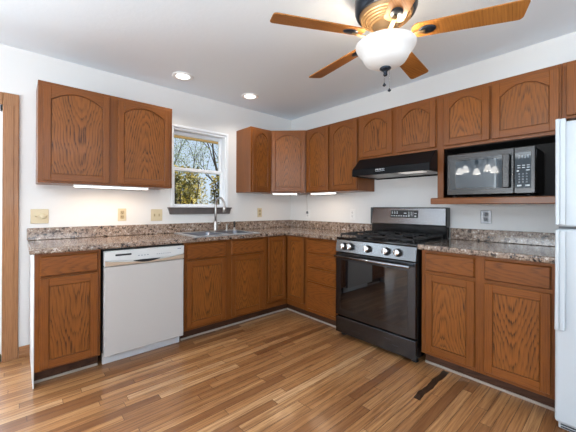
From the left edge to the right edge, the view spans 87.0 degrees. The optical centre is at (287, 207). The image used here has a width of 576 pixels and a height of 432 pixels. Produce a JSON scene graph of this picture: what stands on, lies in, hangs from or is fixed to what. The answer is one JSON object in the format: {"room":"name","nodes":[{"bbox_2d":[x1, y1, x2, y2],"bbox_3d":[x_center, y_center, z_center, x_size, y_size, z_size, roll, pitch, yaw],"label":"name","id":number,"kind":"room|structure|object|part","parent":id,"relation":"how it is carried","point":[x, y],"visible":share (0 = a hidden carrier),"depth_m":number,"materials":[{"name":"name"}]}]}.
{"room":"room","nodes":[
{"label":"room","id":0,"kind":"room"},
{"bbox_2d":[0,44,290,346],"bbox_3d":[-2.239,-0.032,2.349,6.280,2.419,0.140,0,0,-42],"label":"wall","id":1,"kind":"structure","parent":0,"point":[21,70],"depth_m":2.75,"materials":[{"name":"white paint"}]},
{"bbox_2d":[0,92,18,361],"bbox_3d":[-2.869,0.149,1.758,1.963,2.052,0.144,0,0,-42],"label":"door","id":2,"kind":"structure","parent":1,"relation":"in","point":[9,111],"depth_m":2.32,"materials":[{"name":"brown wood"}]},
{"bbox_3d":[-2.824,-0.830,1.713,1.775,0.094,0.023,0,0,-42],"label":"head casing","id":3,"kind":"part","parent":2,"relation":"part of","materials":[{"name":"brown wood"}]},
{"bbox_3d":[-2.877,0.196,1.767,1.775,1.958,0.120,0,0,-42],"label":"frame","id":4,"kind":"part","parent":2,"relation":"part of","materials":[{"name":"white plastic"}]},
{"bbox_2d":[18,344,29,357],"bbox_3d":[-2.074,1.136,2.394,0.073,0.085,0.017,0,0,-42],"label":"baseboard","id":5,"kind":"structure","parent":1,"relation":"attached to","point":[23,351],"depth_m":2.39,"materials":[{"name":"brown wood"}]},
{"bbox_2d":[30,209,48,223],"bbox_3d":[-2.002,0.074,2.452,0.114,0.116,0.021,0,0,-42],"label":"wall plate","id":6,"kind":"object","parent":1,"relation":"attached to","point":[37,216],"visible":1,"depth_m":2.45,"materials":[{"name":"beige plastic"}]},
{"bbox_2d":[36,80,171,189],"bbox_3d":[-1.552,-0.556,2.648,0.982,0.751,0.324,0,0,-42],"label":"upper cabinet","id":7,"kind":"object","parent":1,"relation":"attached to","point":[84,137],"visible":1,"depth_m":2.46,"materials":[{"name":"brown wood"}]},
{"bbox_3d":[-1.635,-0.552,2.370,0.430,0.709,0.019,0,0,-42],"label":"door","id":8,"kind":"part","parent":7,"relation":"part of","materials":[{"name":"brown wood"}]},
{"bbox_3d":[-1.633,-0.558,2.369,0.327,0.611,0.007,0,0,-42],"label":"panel","id":9,"kind":"part","parent":7,"relation":"part of","materials":[{"name":"brown wood"}]},
{"bbox_2d":[73,184,148,189],"bbox_3d":[-1.482,-0.169,2.582,0.560,0.020,0.050,0,0,-42],"label":"light","id":10,"kind":"object","parent":7,"relation":"attached to","point":[74,185],"visible":1,"depth_m":2.55,"materials":[{"name":"white paint"}]},
{"bbox_2d":[74,186,147,189],"bbox_3d":[-1.482,-0.163,2.582,0.548,0.008,0.042,0,0,-42],"label":"diffuser","id":11,"kind":"object","parent":10,"relation":"attached to","point":[112,187],"depth_m":2.59,"materials":[{"name":"white plastic"}]},
{"bbox_3d":[-1.266,-0.550,2.699,0.435,0.709,0.019,0,0,-42],"label":"door","id":12,"kind":"part","parent":7,"relation":"part of","materials":[{"name":"brown wood"}]},
{"bbox_3d":[-1.265,-0.556,2.697,0.332,0.611,0.007,0,0,-42],"label":"panel","id":13,"kind":"part","parent":7,"relation":"part of","materials":[{"name":"brown wood"}]},
{"bbox_2d":[118,208,125,220],"bbox_3d":[-1.556,0.072,2.857,0.072,0.118,0.011,0,0,-42],"label":"wall plate","id":14,"kind":"object","parent":1,"relation":"attached to","point":[121,211],"visible":1,"depth_m":2.85,"materials":[{"name":"beige plastic"}]},
{"bbox_2d":[151,209,161,220],"bbox_3d":[-1.318,0.080,3.064,0.112,0.118,0.019,0,0,-42],"label":"wall plate","id":15,"kind":"object","parent":1,"relation":"attached to","point":[156,214],"visible":1,"depth_m":3.06,"materials":[{"name":"beige plastic"}]},
{"bbox_2d":[167,124,231,213],"bbox_3d":[-0.990,-0.397,3.423,0.752,0.948,0.160,0,0,-42],"label":"window","id":16,"kind":"structure","parent":1,"relation":"in","point":[223,141],"depth_m":3.45,"materials":[{"name":"white plastic"}]},
{"bbox_3d":[-1.028,-0.607,3.461,0.606,0.430,0.030,0,0,-42],"label":"sash","id":17,"kind":"part","parent":16,"relation":"part of","materials":[{"name":"white plastic"}]},
{"bbox_3d":[-1.007,-0.218,3.435,0.606,0.422,0.030,0,0,-42],"label":"sash","id":18,"kind":"part","parent":16,"relation":"part of","materials":[{"name":"white plastic"}]},
{"bbox_3d":[-0.951,0.040,3.377,0.752,0.074,0.039,0,0,-42],"label":"sill","id":19,"kind":"part","parent":16,"relation":"part of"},
{"bbox_2d":[27,220,371,240],"bbox_3d":[-0.560,0.223,2.844,2.832,0.098,1.357,0,0,-42],"label":"backsplash","id":20,"kind":"structure","parent":1,"relation":"attached to","point":[114,230],"depth_m":3.13,"materials":[{"name":"stone"}]},
{"bbox_2d":[236,126,270,193],"bbox_3d":[-0.406,-0.550,3.671,0.294,0.751,0.324,0,0,-42],"label":"upper cabinet","id":21,"kind":"object","parent":1,"relation":"attached to","point":[253,144],"visible":1,"depth_m":3.56,"materials":[{"name":"brown wood"}]},
{"bbox_3d":[-0.317,-0.550,3.572,0.294,0.751,0.018,0,0,-42],"label":"frame","id":22,"kind":"part","parent":21,"relation":"part of","materials":[{"name":"brown wood"}]},
{"bbox_3d":[-0.301,-0.545,3.560,0.266,0.709,0.019,0,0,-42],"label":"door","id":23,"kind":"part","parent":21,"relation":"part of","materials":[{"name":"brown wood"}]},
{"bbox_3d":[-0.300,-0.551,3.559,0.163,0.611,0.007,0,0,-42],"label":"panel","id":24,"kind":"part","parent":21,"relation":"part of","materials":[{"name":"brown wood"}]},
{"bbox_2d":[257,208,261,216],"bbox_3d":[-0.358,0.070,3.927,0.070,0.118,0.011,0,0,-42],"label":"wall plate","id":25,"kind":"object","parent":1,"relation":"attached to","point":[259,210],"visible":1,"depth_m":3.92,"materials":[{"name":"beige plastic"}]},
{"bbox_2d":[0,310,569,431],"bbox_3d":[-0.201,1.217,0.058,6.280,0.060,6.280,0,0,-42],"label":"floor","id":26,"kind":"structure","parent":0,"point":[285,370],"depth_m":1.93,"materials":[{"name":"brown wood"}]},
{"bbox_2d":[30,250,100,388],"bbox_3d":[-1.705,0.743,2.312,0.378,0.873,0.629,0,0,-42],"label":"base cabinet","id":27,"kind":"object","parent":26,"relation":"on","point":[65,286],"visible":0.87,"depth_m":2.07,"materials":[{"name":"brown wood"}]},
{"bbox_3d":[-1.844,0.742,2.188,0.006,0.873,0.591,0,0,-42],"label":"panel","id":28,"kind":"part","parent":27,"relation":"part of","materials":[{"name":"white laminate"}]},
{"bbox_3d":[-1.497,0.769,2.089,0.326,0.594,0.019,0,0,-42],"label":"door","id":29,"kind":"part","parent":27,"relation":"part of","materials":[{"name":"brown wood"}]},
{"bbox_3d":[-1.495,0.393,2.089,0.326,0.134,0.019,0,0,-42],"label":"drawer","id":30,"kind":"part","parent":27,"relation":"part of","materials":[{"name":"brown wood"}]},
{"bbox_3d":[-1.496,0.769,2.088,0.223,0.483,0.007,0,0,-42],"label":"panel","id":31,"kind":"part","parent":27,"relation":"part of","materials":[{"name":"brown wood"}]},
{"bbox_2d":[100,243,183,364],"bbox_3d":[-1.311,0.749,2.629,0.604,0.865,0.622,0,0,-42],"label":"dishwasher","id":32,"kind":"object","parent":26,"relation":"on","point":[141,288],"visible":0.99,"depth_m":2.37,"materials":[{"name":"white plastic"}]},
{"bbox_3d":[-1.173,1.134,2.473,0.588,0.096,0.019,0,0,-42],"label":"kick plate","id":33,"kind":"part","parent":32,"relation":"part of","materials":[{"name":"white metal"}]},
{"bbox_3d":[-1.123,0.381,2.421,0.595,0.112,0.049,0,0,-42],"label":"control panel","id":34,"kind":"part","parent":32,"relation":"part of","materials":[{"name":"white plastic"}]},
{"bbox_2d":[179,237,264,340],"bbox_3d":[-0.764,0.748,3.152,0.889,0.873,0.629,0,0,-42],"label":"base cabinet","id":35,"kind":"object","parent":26,"relation":"on","point":[224,280],"visible":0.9,"depth_m":2.87,"materials":[{"name":"brown wood"}]},
{"bbox_3d":[-0.733,0.393,2.770,0.388,0.138,0.019,0,0,-42],"label":"drawer","id":36,"kind":"part","parent":35,"relation":"part of","materials":[{"name":"brown wood"}]},
{"bbox_3d":[-0.734,0.768,2.770,0.388,0.582,0.019,0,0,-42],"label":"door","id":37,"kind":"part","parent":35,"relation":"part of","materials":[{"name":"brown wood"}]},
{"bbox_3d":[-0.733,0.768,2.768,0.285,0.471,0.007,0,0,-42],"label":"panel","id":38,"kind":"part","parent":35,"relation":"part of","materials":[{"name":"brown wood"}]},
{"bbox_3d":[-0.400,0.394,3.067,0.384,0.138,0.019,0,0,-42],"label":"drawer","id":39,"kind":"part","parent":35,"relation":"part of","materials":[{"name":"brown wood"}]},
{"bbox_3d":[-0.402,0.770,3.067,0.384,0.582,0.019,0,0,-42],"label":"door","id":40,"kind":"part","parent":35,"relation":"part of","materials":[{"name":"brown wood"}]},
{"bbox_3d":[-0.401,0.770,3.066,0.281,0.471,0.007,0,0,-42],"label":"panel","id":41,"kind":"part","parent":35,"relation":"part of","materials":[{"name":"brown wood"}]},
{"bbox_2d":[261,235,310,317],"bbox_3d":[0.005,0.752,3.646,0.916,0.873,0.916,0,0,-42],"label":"base cabinet","id":42,"kind":"object","parent":26,"relation":"on","point":[285,255],"visible":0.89,"depth_m":3.31,"materials":[{"name":"brown wood"}]},
{"bbox_2d":[27,220,371,254],"bbox_3d":[-0.561,0.243,2.844,2.832,0.136,1.357,0,0,-42],"label":"countertop","id":43,"kind":"structure","parent":42,"relation":"on","point":[49,240],"depth_m":2.81,"materials":[{"name":"stone"}]},
{"bbox_2d":[207,197,225,230],"bbox_3d":[-0.747,0.075,3.323,0.200,0.380,0.210,0,0,-42],"label":"faucet","id":44,"kind":"object","parent":43,"relation":"on","point":[215,228],"visible":1,"depth_m":3.37,"materials":[{"name":"silver metal"}]},
{"bbox_2d":[176,230,259,236],"bbox_3d":[-0.730,0.356,3.171,0.714,0.182,0.519,0,0,-42],"label":"sink","id":45,"kind":"object","parent":43,"relation":"in","point":[225,232],"visible":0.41,"depth_m":3.21,"materials":[{"name":"silver metal"}]},
{"bbox_3d":[-0.835,0.355,3.036,0.310,0.182,0.388,0,0,-42],"label":"bowl","id":46,"kind":"part","parent":45,"relation":"part of","materials":[{"name":"silver metal"}]},
{"bbox_3d":[-0.584,0.357,3.260,0.310,0.182,0.388,0,0,-42],"label":"bowl","id":47,"kind":"part","parent":45,"relation":"part of","materials":[{"name":"silver metal"}]},
{"bbox_3d":[-0.113,0.672,3.325,0.250,0.702,0.019,0,0,-42],"label":"door","id":48,"kind":"part","parent":42,"relation":"part of","materials":[{"name":"brown wood"}]},
{"bbox_3d":[-0.111,0.672,3.323,0.155,0.591,0.007,0,0,-42],"label":"panel","id":49,"kind":"part","parent":42,"relation":"part of","materials":[{"name":"brown wood"}]},
{"bbox_3d":[0.091,0.673,3.307,0.019,0.702,0.258,0,0,-42],"label":"door","id":50,"kind":"part","parent":42,"relation":"part of","materials":[{"name":"brown wood"}]},
{"bbox_3d":[0.090,0.673,3.306,0.007,0.591,0.163,0,0,-42],"label":"panel","id":51,"kind":"part","parent":42,"relation":"part of","materials":[{"name":"brown wood"}]},
{"bbox_2d":[306,237,338,327],"bbox_3d":[0.564,0.754,3.236,0.629,0.873,0.440,0,0,-42],"label":"base cabinet","id":52,"kind":"object","parent":26,"relation":"on","point":[320,259],"visible":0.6,"depth_m":3.03,"materials":[{"name":"brown wood"}]},
{"bbox_3d":[0.342,0.701,3.027,0.019,0.132,0.382,0,0,-42],"label":"drawer","id":53,"kind":"part","parent":52,"relation":"part of","materials":[{"name":"brown wood"}]},
{"bbox_3d":[0.343,0.549,3.027,0.019,0.129,0.382,0,0,-42],"label":"drawer","id":54,"kind":"part","parent":52,"relation":"part of","materials":[{"name":"brown wood"}]},
{"bbox_3d":[0.341,0.921,3.026,0.019,0.268,0.382,0,0,-42],"label":"drawer","id":55,"kind":"part","parent":52,"relation":"part of","materials":[{"name":"brown wood"}]},
{"bbox_3d":[0.344,0.398,3.027,0.019,0.130,0.382,0,0,-42],"label":"drawer","id":56,"kind":"part","parent":52,"relation":"part of","materials":[{"name":"brown wood"}]},
{"bbox_2d":[334,207,449,361],"bbox_3d":[0.928,0.597,2.748,0.716,1.193,0.764,0,0,-42],"label":"range","id":57,"kind":"object","parent":26,"relation":"on","point":[379,270],"visible":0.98,"depth_m":2.55,"materials":[{"name":"black metal"}]},
{"bbox_3d":[0.718,1.079,2.562,0.034,0.146,0.758,0,0,-42],"label":"drawer","id":58,"kind":"part","parent":57,"relation":"part of","materials":[{"name":"black metal"}]},
{"bbox_3d":[0.718,0.355,2.560,0.040,0.111,0.760,0,0,-42],"label":"control panel","id":59,"kind":"part","parent":57,"relation":"part of","materials":[{"name":"silver metal"}]},
{"bbox_2d":[334,249,424,358],"bbox_3d":[0.920,0.723,2.742,0.698,0.850,0.762,0,0,-42],"label":"oven","id":60,"kind":"object","parent":57,"relation":"in","point":[379,291],"depth_m":2.47,"materials":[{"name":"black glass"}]},
{"bbox_3d":[0.772,0.351,2.425,0.023,0.051,0.051,0,0,-42],"label":"knob","id":61,"kind":"part","parent":57,"relation":"part of","materials":[{"name":"silver metal"}]},
{"bbox_2d":[337,235,446,246],"bbox_3d":[0.947,0.288,2.764,0.630,0.020,0.762,0,0,-42],"label":"cooktop","id":62,"kind":"object","parent":57,"relation":"in","point":[387,242],"depth_m":2.57,"materials":[{"name":"black metal"}]},
{"bbox_3d":[0.839,0.352,2.350,0.023,0.051,0.051,0,0,-42],"label":"knob","id":63,"kind":"part","parent":57,"relation":"part of","materials":[{"name":"silver metal"}]},
{"bbox_2d":[421,250,554,411],"bbox_3d":[1.487,0.758,2.202,0.629,0.873,0.762,0,0,-42],"label":"base cabinet","id":64,"kind":"object","parent":26,"relation":"on","point":[488,321],"visible":0.84,"depth_m":1.94,"materials":[{"name":"brown wood"}]},
{"bbox_3d":[1.135,0.779,2.135,0.007,0.463,0.219,0,0,-42],"label":"panel","id":65,"kind":"part","parent":64,"relation":"part of","materials":[{"name":"brown wood"}]},
{"bbox_3d":[1.137,0.779,2.136,0.019,0.574,0.322,0,0,-42],"label":"door","id":66,"kind":"part","parent":64,"relation":"part of","materials":[{"name":"brown wood"}]},
{"bbox_3d":[1.137,0.404,2.138,0.019,0.132,0.325,0,0,-42],"label":"drawer","id":67,"kind":"part","parent":64,"relation":"part of","materials":[{"name":"brown wood"}]},
{"bbox_2d":[418,228,554,263],"bbox_3d":[1.478,0.252,2.201,0.647,0.136,0.778,0,0,-42],"label":"countertop","id":68,"kind":"structure","parent":64,"relation":"on","point":[539,247],"depth_m":2.22,"materials":[{"name":"stone"}]},
{"bbox_3d":[1.390,0.780,1.850,0.007,0.463,0.228,0,0,-42],"label":"panel","id":69,"kind":"part","parent":64,"relation":"part of","materials":[{"name":"brown wood"}]},
{"bbox_3d":[1.391,0.780,1.851,0.019,0.574,0.331,0,0,-42],"label":"door","id":70,"kind":"part","parent":64,"relation":"part of","materials":[{"name":"brown wood"}]},
{"bbox_3d":[1.393,0.405,1.851,0.019,0.132,0.331,0,0,-42],"label":"drawer","id":71,"kind":"part","parent":64,"relation":"part of","materials":[{"name":"brown wood"}]},
{"bbox_2d":[554,118,575,431],"bbox_3d":[1.933,0.365,1.559,0.764,1.658,0.760,0,0,-42],"label":"refrigerator","id":72,"kind":"object","parent":26,"relation":"on","point":[565,131],"visible":1,"depth_m":1.58,"materials":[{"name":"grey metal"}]},
{"bbox_3d":[1.425,0.381,1.585,0.042,0.519,0.039,0,0,-42],"label":"handle","id":73,"kind":"part","parent":72,"relation":"part of","materials":[{"name":"grey plastic"}]},
{"bbox_3d":[1.428,-0.183,1.585,0.042,0.553,0.039,0,0,-42],"label":"handle","id":74,"kind":"part","parent":72,"relation":"part of","materials":[{"name":"grey plastic"}]},
{"bbox_3d":[1.703,0.627,1.355,0.066,1.022,0.760,0,0,-42],"label":"door","id":75,"kind":"part","parent":72,"relation":"part of","materials":[{"name":"grey metal"}]},
{"bbox_3d":[1.707,-0.173,1.355,0.066,0.552,0.760,0,0,-42],"label":"door","id":76,"kind":"part","parent":72,"relation":"part of","materials":[{"name":"grey metal"}]},
{"bbox_2d":[0,0,575,119],"bbox_3d":[-0.188,-1.292,0.059,6.280,0.120,6.280,0,0,-42],"label":"ceiling","id":77,"kind":"structure","parent":0,"point":[230,49],"depth_m":2.25,"materials":[{"name":"white paint"}]},
{"bbox_2d":[172,72,192,80],"bbox_3d":[-0.984,-1.226,2.855,0.190,0.016,0.190,0,0,-42],"label":"recessed light","id":78,"kind":"object","parent":77,"relation":"in","point":[183,76],"visible":1,"depth_m":2.83,"materials":[{"name":"white paint"}]},
{"bbox_2d":[241,93,258,99],"bbox_3d":[-0.415,-1.223,3.363,0.190,0.016,0.190,0,0,-42],"label":"recessed light","id":79,"kind":"object","parent":77,"relation":"in","point":[251,96],"visible":1,"depth_m":3.34,"materials":[{"name":"white glass"}]},
{"bbox_2d":[270,0,530,91],"bbox_3d":[0.560,-0.941,1.757,1.267,0.573,1.268,0,0,-42],"label":"ceiling fan","id":80,"kind":"object","parent":77,"relation":"hanging from","point":[389,47],"visible":1,"depth_m":1.62,"materials":[{"name":"brown wood"}]},
{"bbox_3d":[0.172,-0.973,1.622,0.525,0.032,0.127,0,0,-14],"label":"fan blade","id":81,"kind":"part","parent":80,"relation":"part of","materials":[{"name":"brown wood"}]},
{"bbox_3d":[0.343,-0.972,2.057,0.127,0.032,0.525,0,0,-32],"label":"fan blade","id":82,"kind":"part","parent":80,"relation":"part of","materials":[{"name":"brown wood"}]},
{"bbox_3d":[0.424,-0.958,1.689,0.137,0.024,0.027,0,0,-14],"label":"blade arm","id":83,"kind":"part","parent":80,"relation":"part of","materials":[{"name":"gold metal"}]},
{"bbox_3d":[0.557,-0.857,1.722,0.332,0.128,0.332,0,0,-42],"label":"lamp shade","id":84,"kind":"part","parent":80,"relation":"part of","materials":[{"name":"white glass"}]},
{"bbox_3d":[0.548,-0.958,1.586,0.027,0.024,0.137,0,0,4],"label":"blade arm","id":85,"kind":"part","parent":80,"relation":"part of","materials":[{"name":"gold metal"}]},
{"bbox_3d":[0.533,-0.971,1.325,0.127,0.032,0.525,0,0,4],"label":"fan blade","id":86,"kind":"part","parent":80,"relation":"part of","materials":[{"name":"brown wood"}]},
{"bbox_3d":[0.810,-0.970,2.030,0.127,0.032,0.525,0,0,40],"label":"fan blade","id":87,"kind":"part","parent":80,"relation":"part of","materials":[{"name":"brown wood"}]},
{"bbox_3d":[0.684,-0.957,1.671,0.137,0.024,0.027,0,0,22],"label":"blade arm","id":88,"kind":"part","parent":80,"relation":"part of","materials":[{"name":"gold metal"}]},
{"bbox_3d":[0.927,-0.969,1.577,0.525,0.032,0.127,0,0,22],"label":"fan blade","id":89,"kind":"part","parent":80,"relation":"part of","materials":[{"name":"brown wood"}]},
{"bbox_2d":[291,32,575,238],"bbox_3d":[2.142,-0.011,2.051,0.140,2.419,6.140,0,0,-42],"label":"wall","id":90,"kind":"structure","parent":0,"point":[414,191],"depth_m":2.83,"materials":[{"name":"white paint"}]},
{"bbox_2d":[256,130,309,194],"bbox_3d":[0.023,-0.548,3.864,0.609,0.751,0.609,0,0,-42],"label":"upper cabinet","id":91,"kind":"object","parent":90,"relation":"attached to","point":[288,148],"visible":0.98,"depth_m":3.64,"materials":[{"name":"brown wood"}]},
{"bbox_2d":[273,193,296,194],"bbox_3d":[-0.029,-0.162,3.693,0.300,0.020,0.050,0,0,3],"label":"light","id":92,"kind":"object","parent":91,"relation":"attached to","point":[273,193],"visible":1,"depth_m":3.67,"materials":[{"name":"white paint"}]},
{"bbox_3d":[0.011,-0.543,3.641,0.402,0.709,0.019,0,0,3],"label":"door","id":93,"kind":"part","parent":91,"relation":"part of","materials":[{"name":"brown wood"}]},
{"bbox_3d":[0.011,-0.550,3.639,0.299,0.611,0.007,0,0,3],"label":"panel","id":94,"kind":"part","parent":91,"relation":"part of","materials":[{"name":"brown wood"}]},
{"bbox_2d":[306,117,374,192],"bbox_3d":[0.579,-0.545,3.456,0.324,0.751,0.742,0,0,-42],"label":"upper cabinet","id":95,"kind":"object","parent":90,"relation":"attached to","point":[331,149],"visible":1,"depth_m":3.29,"materials":[{"name":"brown wood"}]},
{"bbox_3d":[0.344,-0.542,3.490,0.019,0.709,0.335,0,0,-42],"label":"door","id":96,"kind":"part","parent":95,"relation":"part of","materials":[{"name":"brown wood"}]},
{"bbox_3d":[0.343,-0.548,3.488,0.007,0.611,0.232,0,0,-42],"label":"panel","id":97,"kind":"part","parent":95,"relation":"part of","materials":[{"name":"brown wood"}]},
{"bbox_2d":[310,192,336,194],"bbox_3d":[0.411,-0.160,3.495,0.050,0.020,0.360,0,0,-42],"label":"light","id":98,"kind":"object","parent":95,"relation":"attached to","point":[318,192],"visible":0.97,"depth_m":3.46,"materials":[{"name":"white paint"}]},
{"bbox_3d":[0.592,-0.541,3.212,0.019,0.709,0.354,0,0,-42],"label":"door","id":99,"kind":"part","parent":95,"relation":"part of","materials":[{"name":"brown wood"}]},
{"bbox_3d":[0.590,-0.547,3.211,0.007,0.611,0.251,0,0,-42],"label":"panel","id":100,"kind":"part","parent":95,"relation":"part of","materials":[{"name":"brown wood"}]},
{"bbox_2d":[350,209,354,219],"bbox_3d":[0.750,0.084,3.495,0.011,0.122,0.074,0,0,-42],"label":"wall plate","id":101,"kind":"object","parent":90,"relation":"attached to","point":[352,211],"visible":1,"depth_m":3.49,"materials":[{"name":"white plastic"}]},
{"bbox_2d":[352,150,437,179],"bbox_3d":[1.045,-0.381,2.831,0.454,0.178,0.745,0,0,-42],"label":"range hood","id":102,"kind":"object","parent":90,"relation":"attached to","point":[419,164],"visible":0.91,"depth_m":2.69,"materials":[{"name":"black metal"}]},
{"bbox_2d":[358,96,437,160],"bbox_3d":[1.086,-0.695,2.888,0.324,0.447,0.779,0,0,-42],"label":"upper cabinet","id":103,"kind":"object","parent":90,"relation":"attached to","point":[409,128],"visible":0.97,"depth_m":2.73,"materials":[{"name":"brown wood"}]},
{"bbox_3d":[0.847,-0.700,2.924,0.007,0.296,0.244,0,0,-42],"label":"panel","id":104,"kind":"part","parent":103,"relation":"part of","materials":[{"name":"brown wood"}]},
{"bbox_3d":[0.849,-0.694,2.925,0.019,0.394,0.347,0,0,-42],"label":"door","id":105,"kind":"part","parent":103,"relation":"part of","materials":[{"name":"brown wood"}]},
{"bbox_3d":[1.110,-0.699,2.630,0.007,0.296,0.234,0,0,-42],"label":"panel","id":106,"kind":"part","parent":103,"relation":"part of","materials":[{"name":"brown wood"}]},
{"bbox_3d":[1.112,-0.693,2.631,0.019,0.394,0.337,0,0,-42],"label":"door","id":107,"kind":"part","parent":103,"relation":"part of","materials":[{"name":"brown wood"}]},
{"bbox_2d":[481,210,491,223],"bbox_3d":[1.638,0.081,2.501,0.011,0.108,0.078,0,0,-42],"label":"wall plate","id":108,"kind":"object","parent":90,"relation":"attached to","point":[486,215],"visible":1,"depth_m":2.50,"materials":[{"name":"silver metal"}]},
{"bbox_2d":[484,212,487,221],"bbox_3d":[1.636,0.081,2.499,0.005,0.076,0.033,0,0,-42],"label":"receptacle","id":109,"kind":"object","parent":108,"relation":"attached to","point":[485,213],"depth_m":2.50,"materials":[{"name":"white plastic"}]},
{"bbox_2d":[431,64,561,203],"bbox_3d":[1.563,-0.469,2.287,0.413,0.895,0.773,0,0,-42],"label":"upper cabinet","id":110,"kind":"object","parent":90,"relation":"attached to","point":[522,110],"visible":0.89,"depth_m":2.19,"materials":[{"name":"brown wood"}]},
{"bbox_3d":[1.371,-0.698,2.337,0.007,0.296,0.218,0,0,-42],"label":"panel","id":111,"kind":"part","parent":110,"relation":"part of","materials":[{"name":"brown wood"}]},
{"bbox_3d":[1.372,-0.692,2.339,0.019,0.394,0.321,0,0,-42],"label":"door","id":112,"kind":"part","parent":110,"relation":"part of","materials":[{"name":"brown wood"}]},
{"bbox_2d":[431,196,554,203],"bbox_3d":[1.560,-0.046,2.286,0.413,0.050,0.773,0,0,-42],"label":"shelf","id":113,"kind":"object","parent":110,"relation":"attached to","point":[440,199],"depth_m":2.12,"materials":[{"name":"brown wood"}]},
{"bbox_2d":[447,145,543,197],"bbox_3d":[1.549,-0.238,2.280,0.382,0.332,0.542,0,0,-42],"label":"microwave","id":114,"kind":"object","parent":110,"relation":"on","point":[518,170],"visible":0.94,"depth_m":2.14,"materials":[{"name":"black plastic"}]},
{"bbox_3d":[1.404,-0.248,2.227,0.023,0.312,0.427,0,0,-42],"label":"door","id":115,"kind":"part","parent":114,"relation":"part of","materials":[{"name":"black glass"}]},
{"bbox_3d":[1.498,-0.249,2.077,0.036,0.230,0.040,0,0,-42],"label":"handle","id":116,"kind":"part","parent":114,"relation":"part of","materials":[{"name":"grey metal"}]},
{"bbox_3d":[1.585,-0.248,2.024,0.023,0.312,0.113,0,0,-42],"label":"control panel","id":117,"kind":"part","parent":114,"relation":"part of","materials":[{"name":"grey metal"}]},
{"bbox_3d":[1.611,-0.697,2.069,0.007,0.296,0.263,0,0,-42],"label":"panel","id":118,"kind":"part","parent":110,"relation":"part of","materials":[{"name":"brown wood"}]},
{"bbox_3d":[1.612,-0.691,2.071,0.019,0.394,0.366,0,0,-42],"label":"door","id":119,"kind":"part","parent":110,"relation":"part of","materials":[{"name":"brown wood"}]},
{"bbox_2d":[450,228,554,246],"bbox_3d":[1.712,0.234,2.409,0.021,0.098,0.778,0,0,-42],"label":"backsplash","id":120,"kind":"structure","parent":90,"relation":"attached to","point":[500,236],"depth_m":2.39,"materials":[{"name":"stone"}]},
{"bbox_2d":[562,60,575,120],"bbox_3d":[2.122,-0.735,1.728,0.324,0.358,0.800,0,0,-42],"label":"upper cabinet","id":121,"kind":"object","parent":90,"relation":"attached to","point":[568,68],"visible":0.8,"depth_m":1.90,"materials":[{"name":"brown wood"}]},
{"bbox_3d":[1.877,-0.732,1.773,0.019,0.315,0.363,0,0,-42],"label":"door","id":122,"kind":"part","parent":121,"relation":"part of","materials":[{"name":"brown wood"}]},
{"label":"outside","id":123,"kind":"structure","parent":0,"visible":0},
{"bbox_3d":[-7.489,1.718,12.723,28.000,0.120,21.400,0,0,-42],"label":"lawn","id":124,"kind":"structure","parent":123,"visible":0},
{"bbox_2d":[174,165,200,206],"bbox_3d":[-1.746,0.493,5.051,0.794,2.392,0.529,0,0,-42],"label":"shrub","id":125,"kind":"object","parent":124,"relation":"on","point":[192,176],"visible":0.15,"depth_m":5.01,"materials":[{"name":"green plant"}]},
{"bbox_2d":[174,138,205,190],"bbox_3d":[-4.369,-0.958,12.175,2.676,5.270,2.528,0,0,19],"label":"tree","id":126,"kind":"object","parent":124,"relation":"on","point":[183,144],"visible":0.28,"depth_m":12.05,"materials":[{"name":"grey plant"}]},
{"bbox_2d":[175,175,207,203],"bbox_3d":[-3.132,0.370,9.177,1.979,2.655,1.294,0,0,-42],"label":"shrub","id":127,"kind":"object","parent":124,"relation":"on","point":[201,181],"visible":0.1,"depth_m":9.22,"materials":[{"name":"green plant"}]},
{"bbox_2d":[176,139,207,195],"bbox_3d":[-5.632,-1.653,17.291,2.761,6.673,2.461,0,0,16],"label":"tree","id":128,"kind":"object","parent":124,"relation":"on","point":[202,143],"visible":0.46,"depth_m":16.97,"materials":[{"name":"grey plant"}]},
{"bbox_2d":[189,140,218,184],"bbox_3d":[-1.832,-0.555,7.503,1.334,4.478,2.436,0,0,-9],"label":"tree","id":129,"kind":"object","parent":124,"relation":"on","point":[215,162],"visible":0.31,"depth_m":7.33,"materials":[{"name":"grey plant"}]},
{"bbox_2d":[208,176,218,203],"bbox_3d":[-1.150,0.554,5.585,0.744,2.292,0.508,0,0,-42],"label":"shrub","id":130,"kind":"object","parent":124,"relation":"on","point":[215,181],"visible":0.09,"depth_m":5.45,"materials":[{"name":"green plant"}]},
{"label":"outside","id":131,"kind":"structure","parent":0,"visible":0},
{"bbox_2d":[174,135,217,143],"bbox_3d":[-0.863,-1.040,4.117,3.600,0.390,0.050,0,0,-42],"label":"trim","id":132,"kind":"structure","parent":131,"point":[175,136],"depth_m":3.82,"materials":[{"name":"brown wood"}]}
]}

